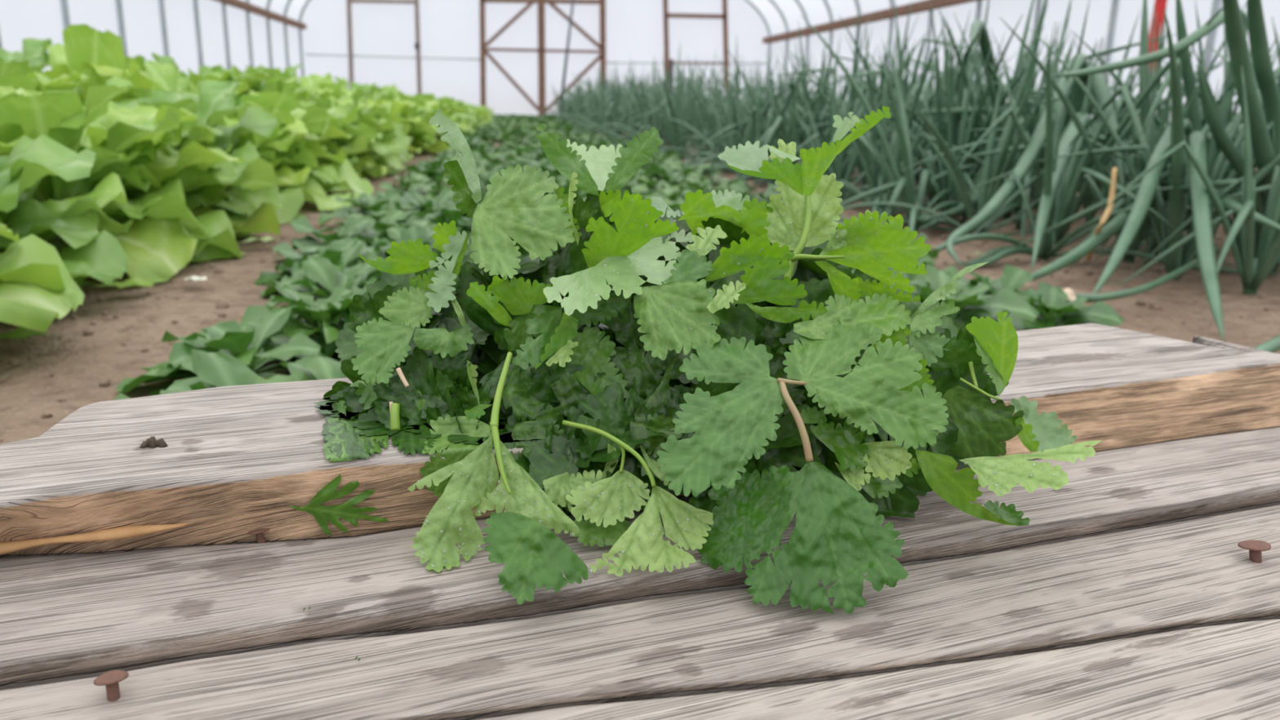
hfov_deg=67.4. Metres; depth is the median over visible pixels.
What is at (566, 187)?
plant
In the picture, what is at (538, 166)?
plant
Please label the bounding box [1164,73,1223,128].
plant
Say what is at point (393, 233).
plant
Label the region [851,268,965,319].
plant
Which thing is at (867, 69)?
plant
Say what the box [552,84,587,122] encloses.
plant
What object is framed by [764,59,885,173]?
plant
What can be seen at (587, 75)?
plant
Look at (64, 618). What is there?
board
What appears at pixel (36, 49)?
plant
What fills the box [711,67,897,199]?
plant
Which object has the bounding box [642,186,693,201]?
plant
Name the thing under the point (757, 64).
plant
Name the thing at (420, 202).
plant
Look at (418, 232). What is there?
plant
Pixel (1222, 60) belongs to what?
plant
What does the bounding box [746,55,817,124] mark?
plant
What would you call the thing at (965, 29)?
plant
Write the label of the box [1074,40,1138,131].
plant
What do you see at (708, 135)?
plant
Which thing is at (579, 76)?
plant
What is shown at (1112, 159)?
plant
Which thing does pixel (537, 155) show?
plant
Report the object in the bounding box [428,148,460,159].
plant
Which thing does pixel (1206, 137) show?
plant
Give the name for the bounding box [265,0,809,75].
hoop
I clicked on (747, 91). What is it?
plant
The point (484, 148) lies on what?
plant
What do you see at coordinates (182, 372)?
plant
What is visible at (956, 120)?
plant
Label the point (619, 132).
plant
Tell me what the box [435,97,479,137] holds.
plant
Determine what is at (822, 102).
plant
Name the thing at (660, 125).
plant
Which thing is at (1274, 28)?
plant
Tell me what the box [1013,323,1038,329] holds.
fallen leaf
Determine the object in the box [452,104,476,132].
plant
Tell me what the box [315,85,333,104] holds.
plant
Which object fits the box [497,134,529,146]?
plant
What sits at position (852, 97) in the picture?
plant
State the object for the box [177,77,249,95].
plant
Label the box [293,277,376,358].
plant
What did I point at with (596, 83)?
plant
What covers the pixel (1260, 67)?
plant
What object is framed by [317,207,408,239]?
plant
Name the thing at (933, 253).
plant
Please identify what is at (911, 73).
plant
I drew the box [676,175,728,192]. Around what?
plant
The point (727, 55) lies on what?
plant
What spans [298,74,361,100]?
plant
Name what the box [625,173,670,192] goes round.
plant
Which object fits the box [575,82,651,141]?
plant
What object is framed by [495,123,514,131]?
plant
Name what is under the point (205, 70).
plant
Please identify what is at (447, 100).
plant
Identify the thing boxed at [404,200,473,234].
plant
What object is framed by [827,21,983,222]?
plant
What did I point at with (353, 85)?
plant
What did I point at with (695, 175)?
plant
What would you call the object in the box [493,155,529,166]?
plant
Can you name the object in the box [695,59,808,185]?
plant
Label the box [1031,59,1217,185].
plant
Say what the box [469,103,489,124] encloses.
plant
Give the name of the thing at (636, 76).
plant
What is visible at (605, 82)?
plant
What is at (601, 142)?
plant
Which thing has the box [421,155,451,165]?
plant
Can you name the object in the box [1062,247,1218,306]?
fallen leaf
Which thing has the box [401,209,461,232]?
plant
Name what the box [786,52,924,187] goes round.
plant
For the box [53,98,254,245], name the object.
plant
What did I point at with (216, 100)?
plant
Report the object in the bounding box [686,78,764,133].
plant
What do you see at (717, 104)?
plant
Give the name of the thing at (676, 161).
plant
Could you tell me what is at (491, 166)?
plant
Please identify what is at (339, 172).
plant
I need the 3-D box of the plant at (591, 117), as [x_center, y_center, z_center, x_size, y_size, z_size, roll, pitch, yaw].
[-0.363,-2.688,10.215,0.643,0.562,0.741,0,15,-6]
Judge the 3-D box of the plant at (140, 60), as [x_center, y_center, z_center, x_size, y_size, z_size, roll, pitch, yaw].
[-2.401,-1.178,4.465,0.662,0.539,0.583,-8,17,-30]
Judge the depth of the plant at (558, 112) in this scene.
14.62 m
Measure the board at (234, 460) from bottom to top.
0.077 m
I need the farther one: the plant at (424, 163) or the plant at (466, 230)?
the plant at (424, 163)
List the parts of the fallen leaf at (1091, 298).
bulb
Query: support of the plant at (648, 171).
on the soil
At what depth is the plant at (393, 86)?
7.97 m
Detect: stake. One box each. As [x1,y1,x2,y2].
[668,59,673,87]
[1148,0,1167,73]
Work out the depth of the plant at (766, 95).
6.35 m
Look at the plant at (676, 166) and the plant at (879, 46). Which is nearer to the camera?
the plant at (676, 166)
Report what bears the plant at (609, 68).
on the soil
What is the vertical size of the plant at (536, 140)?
0.064 m
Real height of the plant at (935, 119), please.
0.661 m
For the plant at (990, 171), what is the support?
on the soil
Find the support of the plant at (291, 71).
on the soil
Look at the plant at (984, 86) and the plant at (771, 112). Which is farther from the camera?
the plant at (771, 112)
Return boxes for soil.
[0,118,1279,444]
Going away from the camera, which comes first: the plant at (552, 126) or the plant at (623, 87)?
the plant at (623, 87)
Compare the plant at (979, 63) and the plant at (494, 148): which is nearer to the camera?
the plant at (979, 63)
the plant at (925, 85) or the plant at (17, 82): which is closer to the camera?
the plant at (17, 82)
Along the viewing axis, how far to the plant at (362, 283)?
1.53 m
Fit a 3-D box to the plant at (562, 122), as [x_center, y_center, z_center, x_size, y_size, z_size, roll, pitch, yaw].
[-0.900,-2.900,11.796,0.276,0.099,0.280,13,19,37]
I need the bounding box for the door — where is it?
[479,0,606,115]
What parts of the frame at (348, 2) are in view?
frame, rail, frame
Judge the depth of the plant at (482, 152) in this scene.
5.45 m
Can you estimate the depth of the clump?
0.46 m
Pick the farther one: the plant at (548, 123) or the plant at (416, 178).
the plant at (548, 123)
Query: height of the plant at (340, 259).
0.089 m
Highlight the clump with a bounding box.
[139,435,167,448]
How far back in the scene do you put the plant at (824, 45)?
4.79 m
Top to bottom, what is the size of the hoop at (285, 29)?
3.051 m
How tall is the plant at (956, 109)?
0.825 m
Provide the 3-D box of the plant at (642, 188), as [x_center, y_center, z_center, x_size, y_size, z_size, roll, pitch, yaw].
[0.059,-0.583,3.375,0.238,0.061,0.234,-1,15,-8]
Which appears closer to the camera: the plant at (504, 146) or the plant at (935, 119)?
the plant at (935, 119)
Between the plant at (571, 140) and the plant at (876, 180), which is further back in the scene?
the plant at (571, 140)
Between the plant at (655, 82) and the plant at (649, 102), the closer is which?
the plant at (649, 102)
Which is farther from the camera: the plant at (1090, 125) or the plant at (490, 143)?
the plant at (490, 143)
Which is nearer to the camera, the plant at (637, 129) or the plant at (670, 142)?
the plant at (670, 142)
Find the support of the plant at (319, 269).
on the soil
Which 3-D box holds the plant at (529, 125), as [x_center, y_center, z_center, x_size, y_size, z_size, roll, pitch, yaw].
[-1.374,-2.725,11.170,0.281,0.066,0.252,-6,17,-26]
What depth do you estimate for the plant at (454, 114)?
8.71 m
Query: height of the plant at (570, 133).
0.083 m
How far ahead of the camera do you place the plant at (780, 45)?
6.91 m
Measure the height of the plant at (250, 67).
0.521 m
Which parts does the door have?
post, post, rail, rail, post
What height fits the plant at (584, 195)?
0.092 m
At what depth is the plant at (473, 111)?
10.35 m
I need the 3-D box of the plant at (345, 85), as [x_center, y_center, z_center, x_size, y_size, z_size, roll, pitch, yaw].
[-1.975,-1.728,6.686,0.547,0.474,0.645,-6,17,-24]
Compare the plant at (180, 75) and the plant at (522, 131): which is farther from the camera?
the plant at (522, 131)
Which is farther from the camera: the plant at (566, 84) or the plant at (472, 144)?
the plant at (566, 84)
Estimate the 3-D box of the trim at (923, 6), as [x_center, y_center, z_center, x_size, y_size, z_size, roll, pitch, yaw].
[3.852,-3.121,7.500,0.130,0.100,22.140,-1,15,-8]
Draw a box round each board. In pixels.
[0,323,1279,557]
[0,427,1279,690]
[0,504,1279,719]
[475,618,1279,719]
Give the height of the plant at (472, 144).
0.099 m
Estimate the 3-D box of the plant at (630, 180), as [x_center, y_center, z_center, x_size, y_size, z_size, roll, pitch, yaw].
[-0.121,-0.670,3.651,0.225,0.082,0.222,-2,15,-10]
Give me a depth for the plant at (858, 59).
4.98 m
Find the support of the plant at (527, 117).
on the soil
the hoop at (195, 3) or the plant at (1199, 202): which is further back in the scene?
the hoop at (195, 3)
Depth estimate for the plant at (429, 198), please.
2.88 m
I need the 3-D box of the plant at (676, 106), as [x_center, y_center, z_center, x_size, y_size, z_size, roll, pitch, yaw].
[0.226,-1.943,7.051,0.491,0.804,0.581,-1,15,-7]
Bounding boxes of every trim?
[213,0,306,29]
[762,0,979,43]
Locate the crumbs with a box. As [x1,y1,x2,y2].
[0,209,1270,441]
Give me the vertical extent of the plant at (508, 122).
0.088 m
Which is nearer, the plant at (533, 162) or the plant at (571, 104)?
the plant at (533, 162)
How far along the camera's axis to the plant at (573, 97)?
12.34 m
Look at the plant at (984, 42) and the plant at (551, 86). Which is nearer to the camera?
the plant at (984, 42)
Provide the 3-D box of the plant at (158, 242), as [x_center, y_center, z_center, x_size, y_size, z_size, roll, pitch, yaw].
[-1.137,-0.362,1.875,0.589,0.377,0.596,-1,15,-7]
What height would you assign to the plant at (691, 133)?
0.670 m
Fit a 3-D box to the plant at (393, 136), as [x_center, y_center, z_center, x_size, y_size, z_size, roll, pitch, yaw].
[-1.372,-1.057,4.418,0.537,0.369,0.633,-9,18,-33]
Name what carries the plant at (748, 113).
on the soil
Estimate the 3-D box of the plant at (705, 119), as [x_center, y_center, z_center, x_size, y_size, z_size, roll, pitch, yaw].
[0.503,-1.609,6.252,0.610,0.586,0.528,3,15,5]
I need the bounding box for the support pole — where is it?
[558,0,574,115]
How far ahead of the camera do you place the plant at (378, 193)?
2.86 m
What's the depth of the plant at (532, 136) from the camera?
7.77 m
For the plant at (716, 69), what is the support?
on the soil
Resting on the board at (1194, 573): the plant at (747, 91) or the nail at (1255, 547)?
the nail at (1255, 547)
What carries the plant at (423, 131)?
on the soil
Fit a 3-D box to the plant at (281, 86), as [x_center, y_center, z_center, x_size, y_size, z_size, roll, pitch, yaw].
[-1.736,-1.131,4.496,0.522,0.454,0.556,0,15,-6]
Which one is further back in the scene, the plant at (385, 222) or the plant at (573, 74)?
the plant at (573, 74)
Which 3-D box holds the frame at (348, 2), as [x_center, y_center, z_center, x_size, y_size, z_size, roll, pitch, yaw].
[-4.415,-5.754,17.214,3.082,2.623,0.060,-1,15,-8]
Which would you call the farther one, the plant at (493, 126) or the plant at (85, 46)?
the plant at (493, 126)
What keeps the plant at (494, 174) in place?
on the soil
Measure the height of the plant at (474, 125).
0.282 m
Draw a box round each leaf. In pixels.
[0,327,48,339]
[90,276,153,288]
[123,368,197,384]
[181,275,206,280]
[237,235,277,242]
[288,474,388,535]
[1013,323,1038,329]
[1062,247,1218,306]
[1085,167,1117,261]
[1253,335,1279,352]
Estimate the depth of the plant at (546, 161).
4.69 m
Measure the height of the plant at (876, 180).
0.581 m
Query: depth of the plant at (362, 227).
2.07 m
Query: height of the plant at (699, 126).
0.572 m
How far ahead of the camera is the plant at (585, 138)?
7.22 m
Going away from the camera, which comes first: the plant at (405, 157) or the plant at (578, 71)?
the plant at (405, 157)
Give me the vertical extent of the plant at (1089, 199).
0.546 m
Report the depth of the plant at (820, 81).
4.20 m
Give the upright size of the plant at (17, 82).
0.437 m
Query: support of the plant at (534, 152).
on the soil
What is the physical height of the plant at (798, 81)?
0.842 m
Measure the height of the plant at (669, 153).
0.088 m
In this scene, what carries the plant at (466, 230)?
on the soil
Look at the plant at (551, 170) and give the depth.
4.10 m
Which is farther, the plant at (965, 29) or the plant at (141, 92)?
the plant at (965, 29)
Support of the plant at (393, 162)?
on the soil
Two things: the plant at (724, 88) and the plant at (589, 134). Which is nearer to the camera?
the plant at (724, 88)
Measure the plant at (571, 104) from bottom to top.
0.553 m
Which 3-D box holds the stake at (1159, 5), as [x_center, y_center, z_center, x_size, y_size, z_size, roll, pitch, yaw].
[2.753,-1.659,5.162,0.090,1.302,0.030,-1,15,-8]
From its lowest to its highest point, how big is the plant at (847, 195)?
0.612 m
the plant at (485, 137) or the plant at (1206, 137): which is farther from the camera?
the plant at (485, 137)
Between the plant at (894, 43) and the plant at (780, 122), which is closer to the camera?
the plant at (780, 122)
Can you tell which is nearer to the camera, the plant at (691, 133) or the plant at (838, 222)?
the plant at (838, 222)
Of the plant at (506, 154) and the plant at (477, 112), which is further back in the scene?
the plant at (477, 112)
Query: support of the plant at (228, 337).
on the soil
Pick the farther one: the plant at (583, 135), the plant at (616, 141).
the plant at (583, 135)
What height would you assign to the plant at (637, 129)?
0.607 m
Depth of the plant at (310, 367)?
1.08 m
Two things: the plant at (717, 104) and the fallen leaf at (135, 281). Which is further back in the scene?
the plant at (717, 104)
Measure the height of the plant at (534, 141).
0.077 m
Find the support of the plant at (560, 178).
on the soil
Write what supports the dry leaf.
hanging from the plant at (1117, 223)
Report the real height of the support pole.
2.292 m
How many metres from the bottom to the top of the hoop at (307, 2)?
3.051 m
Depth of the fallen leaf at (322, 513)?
0.45 m
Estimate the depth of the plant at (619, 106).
8.95 m
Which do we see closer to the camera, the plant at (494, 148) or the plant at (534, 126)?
the plant at (494, 148)
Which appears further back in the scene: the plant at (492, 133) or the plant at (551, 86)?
the plant at (551, 86)
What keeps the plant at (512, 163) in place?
on the soil
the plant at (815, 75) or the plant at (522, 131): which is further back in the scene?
the plant at (522, 131)
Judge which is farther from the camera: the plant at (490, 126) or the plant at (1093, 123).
the plant at (490, 126)
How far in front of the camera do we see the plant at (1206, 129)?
2.21 m
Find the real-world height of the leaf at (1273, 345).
0.030 m
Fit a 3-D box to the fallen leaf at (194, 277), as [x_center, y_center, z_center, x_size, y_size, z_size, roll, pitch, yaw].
[-0.826,-0.151,1.771,0.050,0.005,0.031,-1,15,-8]
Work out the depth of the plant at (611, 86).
8.86 m
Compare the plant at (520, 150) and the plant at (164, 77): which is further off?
the plant at (520, 150)
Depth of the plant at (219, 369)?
0.98 m
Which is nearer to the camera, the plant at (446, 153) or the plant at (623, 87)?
the plant at (446, 153)
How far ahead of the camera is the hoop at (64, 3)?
7.92 m
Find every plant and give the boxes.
[0,37,52,73]
[0,54,30,79]
[0,73,38,91]
[0,75,241,283]
[0,133,133,288]
[0,223,84,332]
[9,23,166,106]
[26,68,89,95]
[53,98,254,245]
[74,102,280,262]
[108,80,307,224]
[114,348,286,399]
[115,305,327,395]
[124,54,146,73]
[135,74,159,98]
[143,59,235,112]
[151,52,223,81]
[177,71,189,79]
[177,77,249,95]
[181,66,235,79]
[187,67,299,107]
[210,98,358,209]
[225,87,373,197]
[231,64,244,78]
[239,280,363,359]
[244,66,314,106]
[245,65,253,69]
[253,236,373,288]
[254,354,346,384]
[257,64,319,103]
[259,239,376,301]
[265,250,382,324]
[272,214,389,263]
[280,64,302,83]
[290,107,368,192]
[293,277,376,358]
[297,100,387,179]
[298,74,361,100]
[298,103,389,177]
[306,89,412,173]
[312,96,410,169]
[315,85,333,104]
[317,189,417,226]
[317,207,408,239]
[318,258,385,298]
[324,72,364,101]
[330,213,431,240]
[334,75,382,100]
[335,96,413,164]
[348,81,368,99]
[351,190,421,213]
[358,280,367,285]
[359,97,422,153]
[368,209,419,223]
[370,86,394,100]
[370,222,437,248]
[371,225,435,258]
[372,90,454,149]
[377,98,448,153]
[378,182,435,202]
[379,84,399,96]
[380,85,399,100]
[385,173,444,193]
[395,96,461,137]
[396,164,447,188]
[396,190,435,201]
[397,186,466,217]
[400,160,445,180]
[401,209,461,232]
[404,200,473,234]
[407,218,457,237]
[409,159,444,173]
[413,93,468,133]
[419,195,471,217]
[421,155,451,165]
[423,113,435,138]
[426,184,456,202]
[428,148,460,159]
[429,97,458,142]
[430,168,494,194]
[433,148,473,159]
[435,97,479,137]
[435,156,497,174]
[440,153,454,163]
[446,137,480,153]
[450,105,469,135]
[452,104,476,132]
[455,102,482,127]
[461,103,480,132]
[461,229,469,239]
[462,104,477,123]
[463,135,482,141]
[464,130,481,137]
[467,103,491,124]
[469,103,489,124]
[470,107,488,124]
[471,140,493,148]
[471,144,493,155]
[472,142,497,152]
[472,151,506,167]
[473,105,493,117]
[473,153,506,163]
[474,150,501,159]
[475,126,484,133]
[475,133,502,142]
[477,106,492,119]
[477,127,496,135]
[477,138,494,146]
[478,123,502,133]
[482,121,498,128]
[484,162,500,173]
[484,173,502,184]
[486,130,503,139]
[489,146,534,158]
[491,160,524,171]
[492,133,520,142]
[493,119,502,124]
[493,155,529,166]
[493,164,550,174]
[494,142,531,151]
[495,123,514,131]
[496,115,513,119]
[497,128,520,137]
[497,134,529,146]
[498,127,524,139]
[498,151,518,159]
[498,159,529,167]
[501,141,519,150]
[502,119,518,124]
[502,144,530,158]
[503,121,517,128]
[511,119,528,124]
[511,127,530,138]
[512,122,526,129]
[513,123,531,128]
[519,146,548,164]
[520,131,549,142]
[522,138,539,146]
[523,124,538,131]
[524,114,541,121]
[524,126,537,132]
[524,143,542,154]
[526,159,555,168]
[528,117,545,124]
[528,121,548,127]
[528,149,542,159]
[529,139,542,149]
[529,158,549,166]
[536,162,564,182]
[539,82,568,117]
[539,86,568,115]
[542,83,596,122]
[545,93,589,121]
[545,115,558,120]
[546,84,586,119]
[546,121,556,126]
[546,124,557,130]
[546,124,564,131]
[547,173,582,193]
[549,86,583,115]
[550,184,585,202]
[551,125,578,133]
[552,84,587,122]
[554,91,576,119]
[555,130,581,140]
[556,71,591,107]
[557,120,573,125]
[557,175,565,181]
[558,89,584,123]
[559,71,625,134]
[560,134,580,142]
[561,82,590,123]
[564,89,586,119]
[565,75,585,99]
[566,88,611,128]
[568,75,613,115]
[568,81,618,114]
[568,89,608,130]
[570,74,586,102]
[571,58,636,133]
[571,84,629,131]
[572,80,618,109]
[572,133,592,139]
[572,136,593,144]
[575,76,636,140]
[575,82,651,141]
[577,79,626,133]
[577,86,629,124]
[577,130,592,137]
[577,133,605,142]
[579,141,599,147]
[579,187,638,199]
[581,67,622,115]
[581,88,639,135]
[586,137,613,148]
[592,71,658,137]
[592,132,615,139]
[593,64,648,136]
[594,66,625,123]
[597,76,650,119]
[600,71,679,150]
[601,68,624,95]
[602,61,651,133]
[604,61,674,135]
[604,72,657,137]
[606,138,628,145]
[613,53,684,125]
[613,57,715,159]
[614,138,626,149]
[615,59,713,151]
[616,86,674,129]
[617,63,648,110]
[622,57,713,152]
[622,62,693,148]
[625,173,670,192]
[626,168,672,187]
[626,178,637,184]
[632,183,684,196]
[633,40,699,151]
[633,52,706,140]
[635,75,672,122]
[635,164,683,182]
[636,163,684,174]
[640,154,671,171]
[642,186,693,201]
[643,194,684,210]
[644,167,694,189]
[648,82,715,105]
[648,153,681,164]
[651,150,681,164]
[653,62,758,165]
[662,64,733,147]
[662,66,765,154]
[662,195,724,206]
[663,63,728,172]
[666,51,734,125]
[666,163,703,176]
[668,160,694,167]
[669,161,720,183]
[672,90,747,154]
[673,56,702,88]
[673,59,755,158]
[675,171,728,187]
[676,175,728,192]
[680,66,785,173]
[682,59,805,184]
[684,34,762,126]
[684,57,726,98]
[684,62,741,108]
[684,67,750,158]
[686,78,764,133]
[688,183,729,193]
[692,74,761,146]
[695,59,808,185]
[697,55,881,188]
[701,44,847,184]
[705,57,763,124]
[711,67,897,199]
[711,78,764,145]
[712,56,777,114]
[713,69,746,125]
[714,177,756,191]
[715,56,799,162]
[717,48,781,98]
[721,62,773,108]
[727,54,785,105]
[728,81,812,146]
[729,180,782,201]
[731,80,831,151]
[733,53,817,148]
[738,64,786,107]
[742,57,807,134]
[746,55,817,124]
[746,61,784,127]
[746,62,770,121]
[750,38,983,211]
[753,55,887,182]
[755,52,794,101]
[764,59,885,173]
[765,19,843,168]
[768,28,929,216]
[770,44,857,131]
[772,42,838,96]
[780,44,826,106]
[784,39,923,191]
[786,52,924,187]
[790,13,919,111]
[795,0,916,180]
[795,35,850,112]
[796,17,868,130]
[800,13,960,231]
[801,29,931,128]
[810,44,879,102]
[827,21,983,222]
[833,220,844,230]
[838,14,946,185]
[843,63,1046,235]
[844,0,942,123]
[847,266,908,278]
[850,28,1009,167]
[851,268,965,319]
[857,0,1098,199]
[861,35,1017,185]
[862,0,960,202]
[863,14,978,204]
[863,17,1008,144]
[871,0,1041,212]
[874,43,921,99]
[875,46,919,88]
[876,61,973,184]
[878,13,1097,226]
[880,70,959,185]
[890,0,1099,219]
[902,4,1111,240]
[903,43,942,84]
[903,263,1039,334]
[906,254,958,279]
[910,231,939,261]
[913,10,986,108]
[913,65,990,135]
[916,13,1006,173]
[916,19,1006,231]
[923,15,1070,197]
[933,43,1279,275]
[937,0,1088,169]
[945,53,1129,271]
[952,6,1222,252]
[955,0,1226,228]
[955,264,1072,313]
[964,57,1127,213]
[972,21,1138,210]
[976,0,1102,174]
[980,31,1005,79]
[994,16,1211,262]
[1003,8,1111,197]
[1004,53,1138,220]
[1004,280,1124,331]
[1014,9,1279,280]
[1026,0,1279,282]
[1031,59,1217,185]
[1032,16,1070,106]
[1034,81,1260,244]
[1048,0,1247,339]
[1057,68,1138,128]
[1062,2,1246,169]
[1071,31,1257,247]
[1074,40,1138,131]
[1084,5,1224,239]
[1086,9,1140,168]
[1093,44,1259,260]
[1093,58,1236,139]
[1101,10,1209,211]
[1102,65,1279,300]
[1106,54,1229,146]
[1107,65,1279,265]
[1111,22,1277,215]
[1161,0,1278,168]
[1161,59,1241,150]
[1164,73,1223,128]
[1182,103,1254,231]
[1183,63,1279,231]
[1187,44,1279,225]
[1195,0,1279,273]
[1248,16,1279,63]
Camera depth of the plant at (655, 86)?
8.13 m
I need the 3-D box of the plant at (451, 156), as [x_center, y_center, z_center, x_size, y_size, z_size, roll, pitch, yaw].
[-0.935,-1.015,4.883,0.240,0.076,0.261,-8,18,-30]
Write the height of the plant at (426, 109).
0.380 m
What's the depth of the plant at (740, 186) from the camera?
3.21 m
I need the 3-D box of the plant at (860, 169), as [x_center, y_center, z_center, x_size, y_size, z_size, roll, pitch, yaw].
[0.811,-0.925,3.687,0.546,0.620,0.630,6,16,18]
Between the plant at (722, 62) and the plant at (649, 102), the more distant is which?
the plant at (722, 62)
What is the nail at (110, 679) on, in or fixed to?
on the board at (1194, 573)
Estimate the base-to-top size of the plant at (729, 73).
0.631 m
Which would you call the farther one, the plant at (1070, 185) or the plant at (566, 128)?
the plant at (566, 128)
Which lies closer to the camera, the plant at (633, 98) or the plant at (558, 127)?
the plant at (633, 98)
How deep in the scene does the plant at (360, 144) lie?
3.61 m
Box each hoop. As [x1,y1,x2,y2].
[0,0,1119,117]
[60,0,1042,57]
[115,0,982,87]
[158,0,933,81]
[192,0,894,79]
[221,0,861,81]
[244,0,833,106]
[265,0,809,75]
[283,0,789,100]
[297,0,771,84]
[1198,0,1222,98]
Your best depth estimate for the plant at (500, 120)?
12.37 m
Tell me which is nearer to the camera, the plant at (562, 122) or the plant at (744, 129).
the plant at (744, 129)
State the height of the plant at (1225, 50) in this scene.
0.672 m
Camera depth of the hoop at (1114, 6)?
7.89 m
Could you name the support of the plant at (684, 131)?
on the soil
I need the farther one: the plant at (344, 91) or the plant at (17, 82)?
the plant at (344, 91)
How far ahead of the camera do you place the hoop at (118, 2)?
9.07 m
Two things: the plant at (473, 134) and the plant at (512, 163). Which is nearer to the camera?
the plant at (512, 163)
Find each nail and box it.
[93,670,128,702]
[248,528,269,542]
[1237,540,1271,563]
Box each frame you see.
[306,0,479,94]
[605,0,766,98]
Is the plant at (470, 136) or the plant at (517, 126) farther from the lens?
the plant at (517, 126)
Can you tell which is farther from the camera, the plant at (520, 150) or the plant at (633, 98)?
the plant at (633, 98)
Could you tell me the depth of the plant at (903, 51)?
4.37 m
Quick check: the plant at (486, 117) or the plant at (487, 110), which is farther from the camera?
the plant at (487, 110)
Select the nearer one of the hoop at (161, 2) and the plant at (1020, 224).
the plant at (1020, 224)
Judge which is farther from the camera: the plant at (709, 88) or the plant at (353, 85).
the plant at (709, 88)
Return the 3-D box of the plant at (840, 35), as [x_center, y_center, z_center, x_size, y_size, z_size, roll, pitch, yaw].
[1.173,-1.586,5.881,0.823,0.762,0.481,-3,16,-16]
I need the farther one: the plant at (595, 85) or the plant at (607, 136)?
the plant at (595, 85)
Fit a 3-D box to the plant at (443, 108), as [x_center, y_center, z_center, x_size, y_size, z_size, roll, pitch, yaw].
[-1.646,-1.863,7.456,0.523,0.337,0.617,2,15,2]
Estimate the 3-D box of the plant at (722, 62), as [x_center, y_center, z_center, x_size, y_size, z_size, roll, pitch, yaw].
[0.948,-2.560,9.515,0.650,0.749,0.477,8,16,23]
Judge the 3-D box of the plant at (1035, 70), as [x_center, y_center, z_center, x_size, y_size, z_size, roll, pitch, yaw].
[1.866,-1.217,4.569,0.665,0.761,0.488,-5,16,-22]
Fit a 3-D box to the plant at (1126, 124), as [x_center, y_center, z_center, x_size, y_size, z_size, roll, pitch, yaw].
[1.129,-0.587,2.427,0.633,0.628,0.526,5,16,15]
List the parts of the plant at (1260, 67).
stem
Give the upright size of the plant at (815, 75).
0.789 m
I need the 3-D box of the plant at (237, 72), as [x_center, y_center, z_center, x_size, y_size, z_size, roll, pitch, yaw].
[-2.135,-1.374,5.303,0.576,0.488,0.625,9,17,27]
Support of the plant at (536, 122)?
on the soil
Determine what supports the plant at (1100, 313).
on the soil
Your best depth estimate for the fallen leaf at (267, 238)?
2.25 m
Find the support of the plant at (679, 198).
on the soil
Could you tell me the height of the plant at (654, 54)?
0.772 m
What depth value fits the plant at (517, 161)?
4.72 m
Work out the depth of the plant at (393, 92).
7.50 m
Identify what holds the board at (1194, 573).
on the bearer
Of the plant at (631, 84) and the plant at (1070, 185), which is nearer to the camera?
the plant at (1070, 185)
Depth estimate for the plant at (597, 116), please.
9.29 m
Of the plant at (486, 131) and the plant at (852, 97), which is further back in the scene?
the plant at (486, 131)
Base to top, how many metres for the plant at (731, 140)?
0.548 m
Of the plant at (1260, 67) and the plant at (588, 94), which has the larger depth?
the plant at (588, 94)
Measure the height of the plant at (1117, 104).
0.565 m
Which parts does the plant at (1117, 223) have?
stem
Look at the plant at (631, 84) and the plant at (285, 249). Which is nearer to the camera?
the plant at (285, 249)
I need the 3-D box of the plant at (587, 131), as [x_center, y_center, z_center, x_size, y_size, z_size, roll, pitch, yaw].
[-0.515,-2.108,8.953,0.205,0.060,0.209,-4,16,-20]
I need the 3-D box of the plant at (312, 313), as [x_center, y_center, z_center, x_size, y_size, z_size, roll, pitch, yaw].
[-0.460,-0.068,1.371,0.222,0.086,0.248,-1,15,-8]
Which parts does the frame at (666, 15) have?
frame, rail, rail, frame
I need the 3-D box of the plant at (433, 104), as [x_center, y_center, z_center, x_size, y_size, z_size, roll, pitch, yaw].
[-1.635,-1.760,7.051,0.613,0.333,0.690,-5,16,-21]
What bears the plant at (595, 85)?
on the soil
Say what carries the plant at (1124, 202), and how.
on the soil
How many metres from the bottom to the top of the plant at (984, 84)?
0.588 m
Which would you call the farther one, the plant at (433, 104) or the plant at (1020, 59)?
the plant at (433, 104)
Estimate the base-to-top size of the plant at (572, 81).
0.585 m
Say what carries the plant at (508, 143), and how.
on the soil
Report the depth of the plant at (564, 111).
14.97 m
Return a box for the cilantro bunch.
[314,106,1102,613]
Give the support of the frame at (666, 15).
attached to the hoop at (307, 2)
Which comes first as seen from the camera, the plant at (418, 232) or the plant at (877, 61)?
the plant at (418, 232)
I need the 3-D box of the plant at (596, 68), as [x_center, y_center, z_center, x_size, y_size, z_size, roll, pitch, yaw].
[-0.489,-3.139,11.513,0.420,0.730,0.720,-4,16,-20]
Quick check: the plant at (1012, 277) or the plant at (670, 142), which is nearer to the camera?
the plant at (1012, 277)
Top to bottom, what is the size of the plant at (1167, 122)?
0.541 m
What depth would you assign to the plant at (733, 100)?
7.15 m
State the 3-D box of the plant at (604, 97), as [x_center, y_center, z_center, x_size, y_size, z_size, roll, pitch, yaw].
[-0.252,-2.878,10.561,0.528,0.758,0.446,4,15,11]
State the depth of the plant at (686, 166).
4.54 m
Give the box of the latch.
[414,43,419,48]
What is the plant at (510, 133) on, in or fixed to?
on the soil
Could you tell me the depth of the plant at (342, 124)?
3.90 m
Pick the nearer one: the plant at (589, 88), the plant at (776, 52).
the plant at (776, 52)
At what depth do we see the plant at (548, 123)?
11.26 m
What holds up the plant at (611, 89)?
on the soil
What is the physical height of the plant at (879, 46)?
0.730 m

